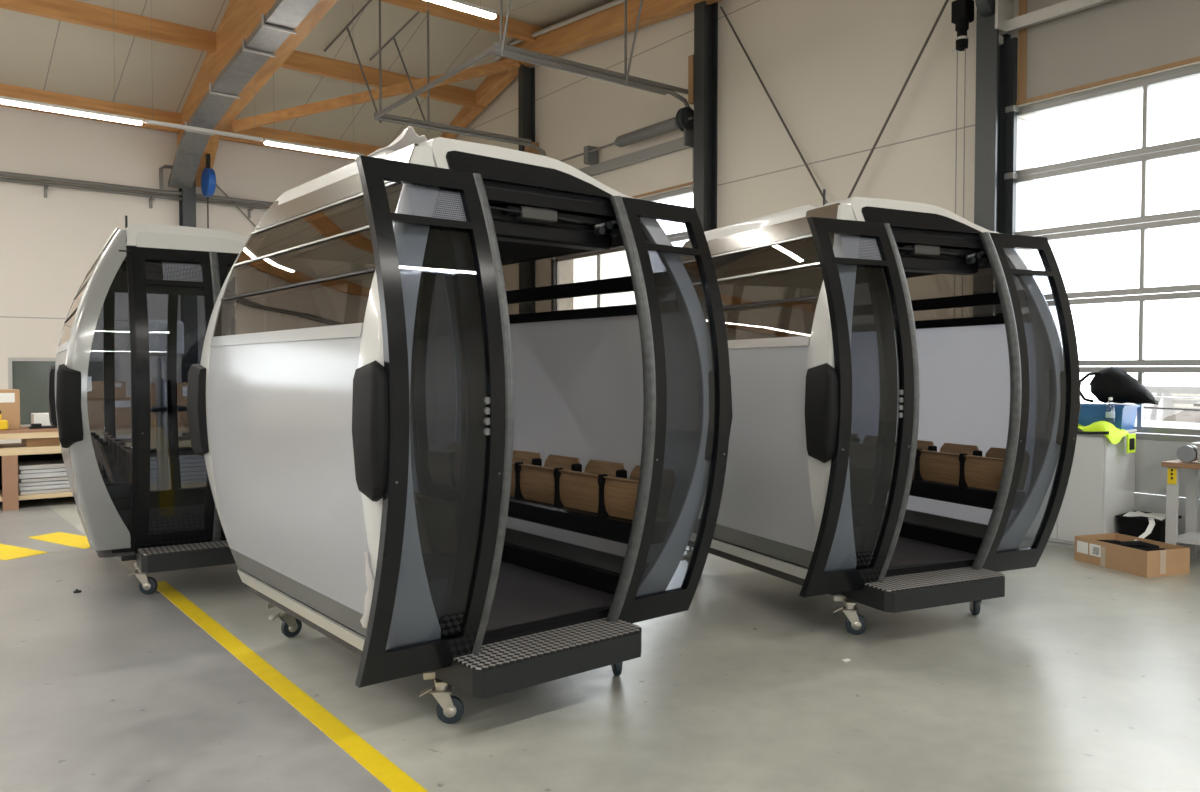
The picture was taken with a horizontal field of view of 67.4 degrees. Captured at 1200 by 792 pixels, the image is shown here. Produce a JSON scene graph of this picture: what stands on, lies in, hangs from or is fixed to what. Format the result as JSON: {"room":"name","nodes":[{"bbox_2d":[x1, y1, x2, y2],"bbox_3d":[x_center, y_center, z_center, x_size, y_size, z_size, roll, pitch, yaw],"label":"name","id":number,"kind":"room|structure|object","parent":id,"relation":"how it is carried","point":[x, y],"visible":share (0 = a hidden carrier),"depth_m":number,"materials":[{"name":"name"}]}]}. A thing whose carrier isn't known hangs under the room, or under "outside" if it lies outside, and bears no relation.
{"room":"factory workshop","nodes":[
{"label":"factory workshop","id":0,"kind":"room"},
{"bbox_2d":[0,106,435,443],"bbox_3d":[-12.792,-2.373,12.397,25.400,7.200,0.400,-1,2,-38],"label":"wall","id":1,"kind":"structure","parent":0,"point":[49,245],"depth_m":15.40,"materials":[{"name":"beige paint"}]},
{"bbox_2d":[8,357,118,425],"bbox_3d":[-9.070,-0.062,15.250,1.630,1.170,0.080,-1,2,-38],"label":"window","id":2,"kind":"structure","parent":1,"relation":"in","point":[27,375],"depth_m":14.95,"materials":[{"name":"grey glass"}]},
{"bbox_2d":[0,165,272,217],"bbox_3d":[-9.318,-3.684,14.739,12.200,0.780,0.201,-1,2,-38],"label":"tray","id":3,"kind":"object","parent":1,"relation":"attached to","point":[160,190],"visible":0.68,"depth_m":15.61,"materials":[{"name":"grey metal"}]},
{"bbox_2d":[216,184,337,314],"bbox_3d":[-6.271,-2.893,17.238,2.570,2.570,0.030,-1,2,-39],"label":"rod","id":4,"kind":"object","parent":1,"relation":"attached to","point":[216,184],"visible":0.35,"depth_m":16.84,"materials":[{"name":"grey"}]},
{"bbox_2d":[0,0,614,146],"bbox_3d":[-2.704,-4.823,0.175,25.000,2.743,32.700,-1,2,-39],"label":"ceiling","id":5,"kind":"structure","parent":0,"point":[37,52],"depth_m":14.89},
{"bbox_2d":[0,0,143,124],"bbox_3d":[-7.658,-4.918,11.285,3.480,2.424,0.080,-1,2,-39],"label":"lamp","id":6,"kind":"object","parent":5,"relation":"hanging from","point":[3,99],"visible":1,"depth_m":11.85,"materials":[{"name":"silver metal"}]},
{"bbox_2d":[0,83,180,132],"bbox_3d":[-11.473,-4.740,12.705,10.330,0.325,0.140,-1,2,-39],"label":"purlin","id":7,"kind":"object","parent":5,"relation":"attached to","point":[6,90],"visible":0.8,"depth_m":15.03,"materials":[{"name":"brown wood"}]},
{"bbox_2d":[0,0,215,52],"bbox_3d":[-10.120,-5.505,11.010,10.330,0.285,0.140,-1,2,-39],"label":"purlin","id":8,"kind":"object","parent":5,"relation":"attached to","point":[71,11],"visible":1,"depth_m":13.32,"materials":[{"name":"brown wood"}]},
{"bbox_2d":[144,23,262,141],"bbox_3d":[-5.668,-4.984,12.895,1.600,2.389,0.060,-1,2,-39],"label":"lamp trunking","id":9,"kind":"object","parent":5,"relation":"hanging from","point":[146,121],"visible":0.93,"depth_m":12.84,"materials":[{"name":"silver metal"}]},
{"bbox_2d":[177,0,337,186],"bbox_3d":[-3.796,-4.983,11.837,0.520,2.623,11.400,-1,2,-39],"label":"rafter","id":10,"kind":"object","parent":5,"relation":"attached to","point":[240,18],"visible":0.4,"depth_m":13.77,"materials":[{"name":"brown wood"}]},
{"bbox_2d":[201,154,215,228],"bbox_3d":[-6.967,-3.502,16.006,0.120,1.600,0.500,-1,2,-39],"label":"hose reel","id":11,"kind":"object","parent":10,"relation":"hanging from","point":[208,179],"visible":0.96,"depth_m":15.92,"materials":[{"name":"blue plastic"}]},
{"bbox_2d":[168,0,319,188],"bbox_3d":[-4.887,-4.541,12.801,0.460,1.870,8.250,-1,2,-39],"label":"air duct","id":12,"kind":"object","parent":10,"relation":"attached to","point":[284,16],"visible":0.91,"depth_m":13.49,"materials":[{"name":"silver metal"}]},
{"bbox_2d":[231,59,519,131],"bbox_3d":[-3.838,-5.240,15.593,4.886,1.454,0.100,0,2,-8],"label":"brace","id":13,"kind":"object","parent":10,"relation":"attached to","point":[509,64],"visible":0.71,"depth_m":15.51,"materials":[{"name":"brown wood"}]},
{"bbox_2d":[220,123,383,160],"bbox_3d":[-5.326,-4.889,17.681,4.450,0.325,0.140,-1,2,-39],"label":"purlin","id":14,"kind":"object","parent":5,"relation":"attached to","point":[263,132],"visible":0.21,"depth_m":17.25,"materials":[{"name":"brown wood"}]},
{"bbox_2d":[263,68,363,158],"bbox_3d":[-4.417,-4.996,13.908,1.580,2.424,0.080,-1,2,-39],"label":"lamp","id":15,"kind":"object","parent":5,"relation":"hanging from","point":[272,142],"visible":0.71,"depth_m":13.88,"materials":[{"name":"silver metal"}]},
{"bbox_2d":[280,50,485,108],"bbox_3d":[-3.973,-5.654,15.986,4.450,0.285,0.140,-1,2,-39],"label":"purlin","id":16,"kind":"object","parent":5,"relation":"attached to","point":[298,60],"visible":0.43,"depth_m":15.74,"materials":[{"name":"brown wood"}]},
{"bbox_2d":[426,0,496,18],"bbox_3d":[-1.952,-5.022,9.494,2.000,1.580,0.080,-1,2,-39],"label":"lamp","id":17,"kind":"object","parent":5,"relation":"hanging from","point":[461,5],"visible":1,"depth_m":9.90,"materials":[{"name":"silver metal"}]},
{"bbox_2d":[381,0,543,42],"bbox_3d":[-2.620,-6.205,14.298,4.450,0.265,0.140,-1,2,-39],"label":"purlin","id":18,"kind":"object","parent":5,"relation":"attached to","point":[517,29],"visible":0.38,"depth_m":14.68,"materials":[{"name":"brown wood"}]},
{"bbox_2d":[324,0,693,177],"bbox_3d":[-1.490,-4.729,13.732,3.431,3.229,6.139,-1,2,-39],"label":"overhead track","id":19,"kind":"object","parent":5,"relation":"hanging from","point":[501,49],"visible":0.84,"depth_m":12.16,"materials":[{"name":"grey metal"}]},
{"bbox_2d":[440,0,721,138],"bbox_3d":[1.661,-5.356,11.940,0.243,1.690,18.200,-1,2,-36],"label":"beam","id":20,"kind":"structure","parent":5,"relation":"attached to","point":[606,24],"depth_m":14.43,"materials":[{"name":"brown wood"}]},
{"bbox_2d":[492,0,628,62],"bbox_3d":[-0.032,-5.705,13.916,0.075,1.056,13.011,-1,2,-37],"label":"pipe","id":21,"kind":"object","parent":20,"relation":"attached to","point":[616,2],"visible":0.41,"depth_m":14.45,"materials":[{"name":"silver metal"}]},
{"bbox_2d":[0,443,1199,791],"bbox_3d":[-2.665,1.664,0.401,24.900,0.150,32.500,-1,2,-39],"label":"floor","id":22,"kind":"structure","parent":0,"point":[1083,677],"depth_m":4.35,"materials":[{"name":"grey concrete"}]},
{"bbox_2d":[0,544,48,560],"bbox_3d":[-5.327,1.363,7.923,1.011,0.007,0.415,1,2,27],"label":"floor marking","id":23,"kind":"object","parent":22,"relation":"on","point":[7,552],"depth_m":7.83,"materials":[{"name":"yellow paint"}]},
{"bbox_2d":[28,532,89,548],"bbox_3d":[-4.930,1.349,8.420,1.047,0.007,0.348,1,2,33],"label":"floor marking","id":24,"kind":"object","parent":22,"relation":"on","point":[73,540],"depth_m":8.43,"materials":[{"name":"yellow paint"}]},
{"bbox_2d":[0,424,205,510],"bbox_3d":[-7.176,0.840,10.340,6.000,0.900,0.870,-1,2,-37],"label":"wooden workbench","id":25,"kind":"object","parent":22,"relation":"on","point":[10,453],"visible":0.22,"depth_m":10.43,"materials":[{"name":"brown wood"}]},
{"bbox_2d":[0,410,7,430],"bbox_3d":[-6.879,0.279,10.228,0.240,0.230,0.120,-1,2,-39],"label":"tool case","id":26,"kind":"object","parent":25,"relation":"on","point":[3,423],"visible":1,"depth_m":10.23,"materials":[{"name":"yellow plastic"}]},
{"bbox_2d":[0,389,19,428],"bbox_3d":[-7.137,0.155,10.455,0.620,0.462,0.405,-1,2,-39],"label":"carton","id":27,"kind":"object","parent":25,"relation":"on","point":[9,398],"visible":1,"depth_m":10.44,"materials":[{"name":"cardboard"}]},
{"bbox_2d":[21,437,59,446],"bbox_3d":[-6.615,0.532,10.735,0.450,0.092,0.504,-1,2,-39],"label":"carton","id":28,"kind":"object","parent":25,"relation":"on","point":[32,442],"visible":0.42,"depth_m":10.50,"materials":[{"name":"cardboard"}]},
{"bbox_2d":[31,413,50,425],"bbox_3d":[-6.603,0.289,10.850,0.420,0.172,0.284,-1,2,-39],"label":"carton","id":29,"kind":"object","parent":25,"relation":"on","point":[43,418],"visible":0.22,"depth_m":10.67,"materials":[{"name":"white cardboard"}]},
{"bbox_2d":[28,423,56,428],"bbox_3d":[-6.497,0.351,10.637,0.440,0.060,0.110,-1,2,-39],"label":"tool","id":30,"kind":"object","parent":25,"relation":"on","point":[35,425],"visible":0.51,"depth_m":10.53,"materials":[{"name":"grey paint"}]},
{"bbox_2d":[18,488,71,494],"bbox_3d":[-6.467,1.102,10.847,0.933,0.042,0.628,-1,2,-37],"label":"panel","id":31,"kind":"object","parent":25,"relation":"on","point":[58,490],"visible":0.29,"depth_m":10.47,"materials":[{"name":"silver metal"}]},
{"bbox_2d":[18,483,70,490],"bbox_3d":[-6.467,1.054,10.845,0.943,0.043,0.629,-1,2,-37],"label":"panel","id":32,"kind":"object","parent":31,"relation":"on","point":[54,486],"visible":0.26,"depth_m":10.46,"materials":[{"name":"grey metal"}]},
{"bbox_2d":[18,480,68,486],"bbox_3d":[-6.479,1.008,10.848,0.946,0.037,0.605,-1,2,-37],"label":"panel","id":33,"kind":"object","parent":32,"relation":"on","point":[20,484],"visible":0.26,"depth_m":10.48,"materials":[{"name":"grey metal"}]},
{"bbox_2d":[18,476,67,482],"bbox_3d":[-6.475,0.963,10.846,0.904,0.040,0.613,-1,2,-37],"label":"panel","id":34,"kind":"object","parent":33,"relation":"on","point":[61,477],"visible":0.28,"depth_m":10.47,"materials":[{"name":"silver metal"}]},
{"bbox_2d":[18,471,66,478],"bbox_3d":[-6.483,0.911,10.833,0.926,0.054,0.621,-1,2,-37],"label":"panel","id":35,"kind":"object","parent":34,"relation":"on","point":[62,473],"visible":0.26,"depth_m":10.45,"materials":[{"name":"grey metal"}]},
{"bbox_2d":[18,468,65,473],"bbox_3d":[-6.468,0.859,10.841,0.920,0.038,0.625,-1,2,-37],"label":"panel","id":36,"kind":"object","parent":35,"relation":"on","point":[48,469],"visible":0.24,"depth_m":10.44,"materials":[{"name":"grey metal"}]},
{"bbox_2d":[18,459,64,469],"bbox_3d":[-6.473,0.810,10.833,0.931,0.048,0.628,-1,2,-37],"label":"panel","id":37,"kind":"object","parent":36,"relation":"on","point":[56,463],"visible":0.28,"depth_m":10.53,"materials":[{"name":"silver metal"}]},
{"bbox_2d":[0,436,190,455],"bbox_3d":[-7.183,0.630,10.342,6.000,0.080,0.850,-1,2,-37],"label":"shelf","id":38,"kind":"object","parent":25,"relation":"attached to","point":[7,449],"depth_m":10.45,"materials":[{"name":"brown wood"}]},
{"bbox_2d":[0,482,205,501],"bbox_3d":[-7.194,1.164,10.374,6.000,0.050,0.810,-1,2,-37],"label":"shelf","id":39,"kind":"object","parent":25,"relation":"attached to","point":[200,484],"depth_m":10.53,"materials":[{"name":"brown wood"}]},
{"bbox_2d":[87,397,130,426],"bbox_3d":[-6.126,0.195,11.156,0.550,0.342,0.505,-1,2,-39],"label":"carton","id":40,"kind":"object","parent":25,"relation":"on","point":[95,406],"visible":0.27,"depth_m":10.98,"materials":[{"name":"cardboard"}]},
{"bbox_2d":[87,381,125,397],"bbox_3d":[-6.149,-0.080,11.130,0.420,0.202,0.405,-1,2,-39],"label":"carton","id":41,"kind":"object","parent":40,"relation":"on","point":[95,389],"visible":0.58,"depth_m":10.94,"materials":[{"name":"cardboard"}]},
{"bbox_2d":[150,383,188,424],"bbox_3d":[-5.487,0.090,11.634,0.700,0.522,0.505,-1,2,-39],"label":"carton","id":42,"kind":"object","parent":25,"relation":"on","point":[181,387],"visible":0.29,"depth_m":11.42,"materials":[{"name":"cardboard"}]},
{"bbox_2d":[150,478,206,485],"bbox_3d":[-5.543,1.082,11.548,0.938,0.040,0.621,-1,2,-37],"label":"panel","id":43,"kind":"object","parent":25,"relation":"on","point":[203,479],"visible":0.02,"depth_m":11.40,"materials":[{"name":"silver metal"}]},
{"bbox_2d":[150,474,206,481],"bbox_3d":[-5.566,1.035,11.536,0.931,0.044,0.609,-1,2,-37],"label":"panel","id":44,"kind":"object","parent":43,"relation":"on","point":[204,475],"visible":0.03,"depth_m":11.42,"materials":[{"name":"grey metal"}]},
{"bbox_2d":[150,470,206,477],"bbox_3d":[-5.564,0.983,11.536,0.920,0.046,0.608,-1,2,-37],"label":"panel","id":45,"kind":"object","parent":44,"relation":"on","point":[203,472],"visible":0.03,"depth_m":11.42,"materials":[{"name":"grey metal"}]},
{"bbox_2d":[150,466,206,473],"bbox_3d":[-5.563,0.927,11.536,0.956,0.054,0.607,-1,2,-37],"label":"panel","id":46,"kind":"object","parent":45,"relation":"on","point":[193,468],"visible":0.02,"depth_m":11.41,"materials":[{"name":"silver metal"}]},
{"bbox_2d":[150,462,205,468],"bbox_3d":[-5.559,0.872,11.537,0.945,0.045,0.607,-1,2,-37],"label":"panel","id":47,"kind":"object","parent":46,"relation":"on","point":[193,463],"visible":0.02,"depth_m":11.41,"materials":[{"name":"grey metal"}]},
{"bbox_2d":[150,457,204,464],"bbox_3d":[-5.555,0.818,11.536,0.936,0.052,0.612,-1,2,-37],"label":"panel","id":48,"kind":"object","parent":47,"relation":"on","point":[185,460],"visible":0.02,"depth_m":11.40,"materials":[{"name":"grey metal"}]},
{"bbox_2d":[150,451,203,459],"bbox_3d":[-5.551,0.764,11.536,0.908,0.044,0.616,-1,2,-37],"label":"panel","id":49,"kind":"object","parent":48,"relation":"on","point":[182,454],"visible":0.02,"depth_m":11.44,"materials":[{"name":"silver metal"}]},
{"bbox_2d":[148,320,186,490],"bbox_3d":[-5.007,0.214,10.354,0.500,2.150,0.630,-1,2,-39],"label":"drill","id":50,"kind":"object","parent":22,"relation":"on","point":[157,329],"visible":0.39,"depth_m":10.41,"materials":[{"name":"grey metal"}]},
{"bbox_2d":[179,177,197,435],"bbox_3d":[-7.433,-1.488,16.259,0.220,5.200,0.268,-1,2,-38],"label":"steel column","id":51,"kind":"structure","parent":22,"relation":"on","point":[187,205],"depth_m":16.15,"materials":[{"name":"black metal"}]},
{"bbox_2d":[47,215,340,593],"bbox_3d":[-3.318,0.030,7.328,1.978,2.700,2.600,-1,2,-33],"label":"cabin","id":52,"kind":"object","parent":22,"relation":"on","point":[177,528],"visible":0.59,"depth_m":6.29,"materials":[{"name":"grey metal"}]},
{"bbox_2d":[162,262,202,281],"bbox_3d":[-2.928,-0.870,6.309,0.255,0.140,0.064,-1,2,-33],"label":"vent","id":53,"kind":"object","parent":52,"relation":"attached to","point":[197,267],"depth_m":6.32,"materials":[{"name":"grey metal"}]},
{"bbox_2d":[125,223,248,245],"bbox_3d":[-3.294,-1.162,7.304,1.145,0.184,1.988,-1,2,-33],"label":"hood","id":54,"kind":"object","parent":52,"relation":"attached to","point":[136,234],"depth_m":6.37,"materials":[{"name":"grey"}]},
{"bbox_2d":[157,581,427,791],"bbox_3d":[-1.449,1.471,4.342,0.105,0.007,6.103,-1,2,-38],"label":"floor marking","id":55,"kind":"object","parent":22,"relation":"on","point":[378,765],"depth_m":4.27,"materials":[{"name":"yellow paint"}]},
{"bbox_2d":[187,137,732,723],"bbox_3d":[-0.882,0.134,4.973,1.978,2.634,2.632,-1,2,-39],"label":"cabin","id":56,"kind":"object","parent":22,"relation":"on","point":[560,512],"visible":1,"depth_m":4.33,"materials":[{"name":"grey metal"}]},
{"bbox_2d":[368,126,426,156],"bbox_3d":[-0.968,-1.161,4.189,0.130,0.083,0.489,-1,2,-39],"label":"plastic film","id":57,"kind":"object","parent":56,"relation":"on","point":[408,137],"visible":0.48,"depth_m":4.07,"materials":[{"name":"white plastic"}]},
{"bbox_2d":[406,185,465,220],"bbox_3d":[-0.674,-0.792,3.714,0.255,0.140,0.064,-1,2,-39],"label":"vent","id":58,"kind":"object","parent":56,"relation":"attached to","point":[418,204],"depth_m":3.72,"materials":[{"name":"grey metal"}]},
{"bbox_2d":[418,137,630,197],"bbox_3d":[-0.869,-1.091,4.963,1.145,0.184,1.988,-1,2,-39],"label":"roof","id":59,"kind":"object","parent":56,"relation":"attached to","point":[495,164],"depth_m":4.12,"materials":[{"name":"grey plastic"}]},
{"bbox_2d":[518,65,535,313],"bbox_3d":[-1.313,-2.387,16.200,0.258,7.000,0.150,-1,2,-36],"label":"steel column","id":60,"kind":"structure","parent":22,"relation":"on","point":[526,75],"depth_m":16.12,"materials":[{"name":"black metal"}]},
{"bbox_2d":[694,1,717,328],"bbox_3d":[1.459,-2.150,12.459,0.258,6.750,0.200,-1,2,-36],"label":"steel column","id":61,"kind":"structure","parent":22,"relation":"on","point":[705,16],"depth_m":12.38,"materials":[{"name":"black metal"}]},
{"bbox_2d":[657,189,1080,634],"bbox_3d":[1.575,0.060,6.349,1.978,2.700,2.632,-1,2,-25],"label":"cabin","id":62,"kind":"object","parent":22,"relation":"on","point":[902,463],"visible":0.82,"depth_m":5.54,"materials":[{"name":"grey metal"}]},
{"bbox_2d":[840,235,881,259],"bbox_3d":[1.476,-0.833,5.078,0.255,0.140,0.064,-1,2,-25],"label":"vent","id":63,"kind":"object","parent":62,"relation":"attached to","point":[849,248],"depth_m":5.09,"materials":[{"name":"grey metal"}]},
{"bbox_2d":[813,197,995,232],"bbox_3d":[1.595,-1.133,6.337,1.145,0.184,1.988,-1,2,-25],"label":"roof","id":64,"kind":"object","parent":62,"relation":"attached to","point":[901,215],"depth_m":5.41,"materials":[{"name":"grey plastic"}]},
{"bbox_2d":[973,7,1010,316],"bbox_3d":[3.957,-1.823,9.091,0.258,6.300,0.220,-1,2,-36],"label":"steel column","id":65,"kind":"structure","parent":22,"relation":"on","point":[991,57],"depth_m":9.02,"materials":[{"name":"black metal"}]},
{"bbox_2d":[1023,428,1136,547],"bbox_3d":[4.373,0.824,8.291,0.601,1.055,0.816,-1,2,-37],"label":"storage cabinet","id":66,"kind":"object","parent":22,"relation":"on","point":[1101,483],"visible":0.36,"depth_m":7.94,"materials":[{"name":"grey metal"}]},
{"bbox_2d":[1077,421,1135,452],"bbox_3d":[4.383,0.343,8.083,0.448,0.310,0.642,-1,2,-37],"label":"jacket","id":67,"kind":"object","parent":66,"relation":"on","point":[1114,434],"visible":0.67,"depth_m":7.86,"materials":[{"name":"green fabric"}]},
{"bbox_2d":[1105,397,1114,424],"bbox_3d":[4.510,0.132,7.945,0.074,0.240,0.074,-1,2,-39],"label":"water bottle","id":68,"kind":"object","parent":67,"relation":"on","point":[1108,414],"visible":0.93,"depth_m":7.92,"materials":[{"name":"clear plastic"}]},
{"bbox_2d":[1078,403,1139,429],"bbox_3d":[4.555,0.186,8.240,0.350,0.220,0.590,-1,2,-39],"label":"plastic crate","id":69,"kind":"object","parent":66,"relation":"on","point":[1125,414],"visible":0.59,"depth_m":8.06,"materials":[{"name":"blue plastic"}]},
{"bbox_2d":[1080,366,1158,404],"bbox_3d":[4.697,-0.099,8.136,0.287,0.339,0.632,-1,2,-39],"label":"backpack","id":70,"kind":"object","parent":69,"relation":"on","point":[1114,382],"visible":0.93,"depth_m":8.05,"materials":[{"name":"black"}]},
{"bbox_2d":[1074,533,1189,577],"bbox_3d":[4.289,1.280,7.273,0.443,0.205,0.682,-1,2,-18],"label":"cardboard box","id":71,"kind":"object","parent":22,"relation":"on","point":[1175,559],"visible":1,"depth_m":7.07,"materials":[{"name":"brown cardboard"}]},
{"bbox_2d":[1097,540,1120,543],"bbox_3d":[4.254,1.245,7.399,0.306,0.116,0.057,2,2,42],"label":"black part","id":72,"kind":"object","parent":71,"relation":"in","point":[1107,541],"visible":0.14,"depth_m":7.40,"materials":[{"name":"black plastic"}]},
{"bbox_2d":[1120,541,1158,547],"bbox_3d":[4.309,1.222,7.177,0.273,0.136,0.070,0,2,14],"label":"black part","id":73,"kind":"object","parent":71,"relation":"in","point":[1142,544],"visible":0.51,"depth_m":7.15,"materials":[{"name":"black plastic"}]},
{"bbox_2d":[1116,544,1164,550],"bbox_3d":[4.270,1.245,7.175,0.409,0.111,0.074,1,2,35],"label":"black part","id":74,"kind":"object","parent":71,"relation":"in","point":[1135,547],"visible":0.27,"depth_m":7.11,"materials":[{"name":"black"}]},
{"bbox_2d":[1115,511,1180,542],"bbox_3d":[4.789,1.205,7.855,0.430,0.320,0.370,-1,2,-39],"label":"plastic bin","id":75,"kind":"object","parent":22,"relation":"on","point":[1131,526],"visible":0.46,"depth_m":7.73,"materials":[{"name":"black plastic"}]},
{"bbox_2d":[1123,511,1165,519],"bbox_3d":[4.787,1.044,7.836,0.360,0.045,0.320,-1,2,-39],"label":"paper sheet","id":76,"kind":"object","parent":75,"relation":"on","point":[1160,516],"visible":0.8,"depth_m":7.83,"materials":[{"name":"white paper"}]},
{"bbox_2d":[1134,518,1154,540],"bbox_3d":[4.582,1.131,7.544,0.370,0.174,0.104,-1,2,-39],"label":"strap","id":77,"kind":"object","parent":75,"relation":"hanging from","point":[1151,525],"visible":0.79,"depth_m":7.52,"materials":[{"name":"white fabric"}]},
{"bbox_2d":[1161,403,1199,558],"bbox_3d":[5.293,0.585,6.857,0.480,1.620,1.660,-1,2,-36],"label":"work table","id":78,"kind":"object","parent":22,"relation":"on","point":[1191,537],"visible":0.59,"depth_m":7.37,"materials":[{"name":"brown wood"}]},
{"bbox_2d":[1171,532,1199,544],"bbox_3d":[5.296,1.187,6.871,0.420,0.035,1.530,-1,2,-36],"label":"shelf","id":79,"kind":"object","parent":78,"relation":"attached to","point":[1188,537],"depth_m":7.34,"materials":[{"name":"grey"}]},
{"bbox_2d":[1176,445,1197,462],"bbox_3d":[4.800,0.470,7.335,0.100,0.140,0.140,-1,2,-36],"label":"spool","id":80,"kind":"object","parent":78,"relation":"on","point":[1186,453],"visible":0.99,"depth_m":7.31,"materials":[{"name":"silver metal"}]},
{"bbox_2d":[1191,442,1199,462],"bbox_3d":[5.054,0.463,7.093,0.240,0.160,0.610,-1,2,-36],"label":"tray","id":81,"kind":"object","parent":78,"relation":"on","point":[1194,443],"visible":1,"depth_m":7.24,"materials":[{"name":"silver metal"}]},
{"bbox_2d":[435,0,1199,443],"bbox_3d":[5.627,-2.722,7.363,0.402,8.200,35.000,-1,2,-36],"label":"wall","id":82,"kind":"structure","parent":0,"point":[834,71],"depth_m":11.35,"materials":[{"name":"beige paint"}]},
{"bbox_2d":[525,142,538,154],"bbox_3d":[-1.215,-4.142,16.008,0.210,0.720,0.140,-1,2,-36],"label":"wood block","id":83,"kind":"object","parent":82,"relation":"attached to","point":[528,149],"visible":0.21,"depth_m":15.94,"materials":[{"name":"brown wood"}]},
{"bbox_2d":[550,178,693,310],"bbox_3d":[0.303,-1.279,14.281,0.145,4.900,3.760,-1,2,-36],"label":"door","id":84,"kind":"structure","parent":82,"relation":"in","point":[680,236],"depth_m":14.36,"materials":[{"name":"glass"},{"name":"light grey metal"}]},
{"bbox_2d":[560,107,693,176],"bbox_3d":[0.120,-3.820,14.112,0.350,0.550,3.950,-1,2,-36],"label":"shaft","id":85,"kind":"object","parent":82,"relation":"attached to","point":[684,119],"visible":0.89,"depth_m":13.40,"materials":[{"name":"grey metal"}]},
{"bbox_2d":[688,54,693,104],"bbox_3d":[1.343,-4.403,12.542,0.210,0.650,0.100,-1,2,-37],"label":"wood block","id":86,"kind":"object","parent":82,"relation":"attached to","point":[691,57],"visible":0.43,"depth_m":12.47,"materials":[{"name":"brown wood"}]},
{"bbox_2d":[720,6,827,202],"bbox_3d":[2.739,-2.274,10.777,0.031,5.916,3.725,-1,2,-36],"label":"rod","id":87,"kind":"object","parent":82,"relation":"attached to","point":[721,8],"visible":0.35,"depth_m":11.44,"materials":[{"name":"grey metal"}]},
{"bbox_2d":[791,0,948,314],"bbox_3d":[2.750,-1.946,10.671,0.030,5.567,3.725,-1,2,-36],"label":"rod","id":88,"kind":"object","parent":82,"relation":"attached to","point":[946,1],"visible":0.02,"depth_m":9.92,"materials":[{"name":"grey metal"}]},
{"bbox_2d":[951,0,973,317],"bbox_3d":[3.699,-1.958,9.253,0.160,4.160,0.194,-1,2,-36],"label":"motor","id":89,"kind":"object","parent":82,"relation":"attached to","point":[962,11],"visible":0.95,"depth_m":9.16,"materials":[{"name":"black plastic"},{"name":"dark metal"}]},
{"bbox_2d":[1018,0,1026,100],"bbox_3d":[4.195,-3.604,8.915,0.025,1.330,0.080,-1,2,-36],"label":"trim","id":90,"kind":"structure","parent":82,"relation":"attached to","point":[1022,33],"depth_m":8.91,"materials":[{"name":"metal"}]},
{"bbox_2d":[975,0,1112,44],"bbox_3d":[5.045,-3.779,7.412,0.400,0.610,4.020,-1,2,-36],"label":"shaft","id":91,"kind":"object","parent":82,"relation":"attached to","point":[1005,23],"visible":0.85,"depth_m":8.80,"materials":[{"name":"grey metal"}]},
{"bbox_2d":[1004,37,1199,553],"bbox_3d":[5.234,-1.079,7.620,0.145,4.900,3.740,-1,2,-36],"label":"door","id":92,"kind":"structure","parent":82,"relation":"in","point":[1151,449],"depth_m":8.15,"materials":[{"name":"grey metal"}]},
{"bbox_2d":[1026,0,1199,98],"bbox_3d":[5.274,-3.661,7.466,0.014,1.530,3.530,-1,2,-36],"label":"wall panel","id":93,"kind":"object","parent":82,"relation":"attached to","point":[1114,38],"depth_m":8.28,"materials":[{"name":"beige paint"}]},
{"bbox_2d":[1104,373,1199,498],"bbox_3d":[10.742,0.861,16.324,1.978,2.700,2.600,-1,2,-19],"label":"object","id":94,"kind":"object","parent":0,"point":[1159,383],"visible":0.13,"depth_m":16.11,"materials":[{"name":"grey"}]},
{"bbox_2d":[1129,373,1199,373],"bbox_3d":[10.769,-0.331,16.294,1.145,0.184,1.988,-1,2,-19],"label":"hood","id":95,"kind":"object","parent":94,"relation":"attached to","point":[1129,373],"depth_m":16.21,"materials":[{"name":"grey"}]},
{"label":"outside","id":96,"kind":"structure","parent":0,"visible":0},
{"bbox_2d":[1136,413,1161,420],"bbox_3d":[23.898,2.025,25.858,50.400,0.200,90.000,-1,2,-39],"label":"trim","id":97,"kind":"structure","parent":96,"point":[1145,416],"depth_m":51.15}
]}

